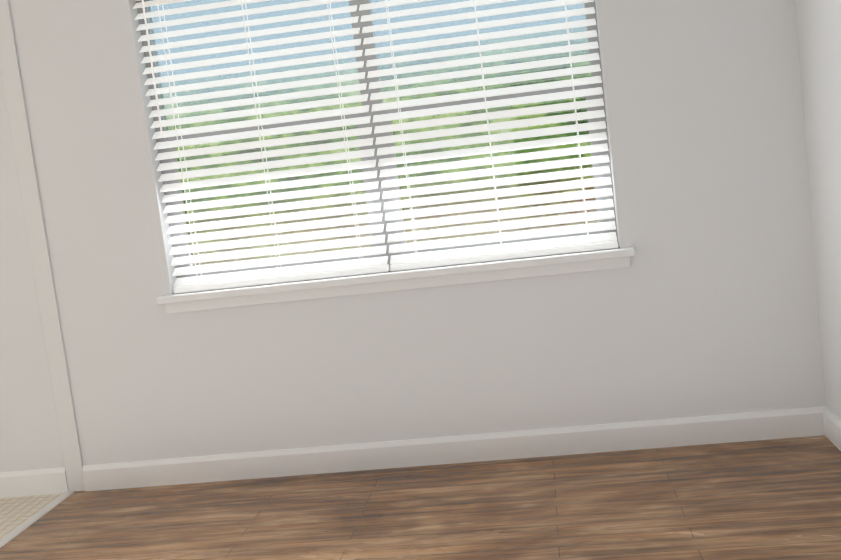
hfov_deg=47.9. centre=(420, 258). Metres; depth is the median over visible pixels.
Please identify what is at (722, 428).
baseboard
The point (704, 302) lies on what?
wall
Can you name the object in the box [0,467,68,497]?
baseboard
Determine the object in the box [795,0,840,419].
wall
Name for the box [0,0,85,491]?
trim
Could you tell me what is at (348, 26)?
window glass
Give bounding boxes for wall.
[0,0,824,471]
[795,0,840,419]
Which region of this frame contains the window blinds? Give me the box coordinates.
[133,0,617,293]
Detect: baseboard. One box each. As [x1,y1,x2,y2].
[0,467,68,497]
[82,406,825,490]
[823,407,840,450]
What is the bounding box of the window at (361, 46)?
[136,0,634,313]
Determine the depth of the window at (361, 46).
3.79 m
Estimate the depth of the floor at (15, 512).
3.90 m
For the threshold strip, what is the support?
on the floor at (775, 499)
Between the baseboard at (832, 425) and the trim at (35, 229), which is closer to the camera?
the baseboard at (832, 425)
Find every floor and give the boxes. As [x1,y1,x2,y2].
[0,435,840,559]
[0,493,62,539]
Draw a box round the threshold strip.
[0,491,73,547]
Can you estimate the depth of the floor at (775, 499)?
3.32 m
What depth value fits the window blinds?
3.76 m
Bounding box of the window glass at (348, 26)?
[149,0,597,265]

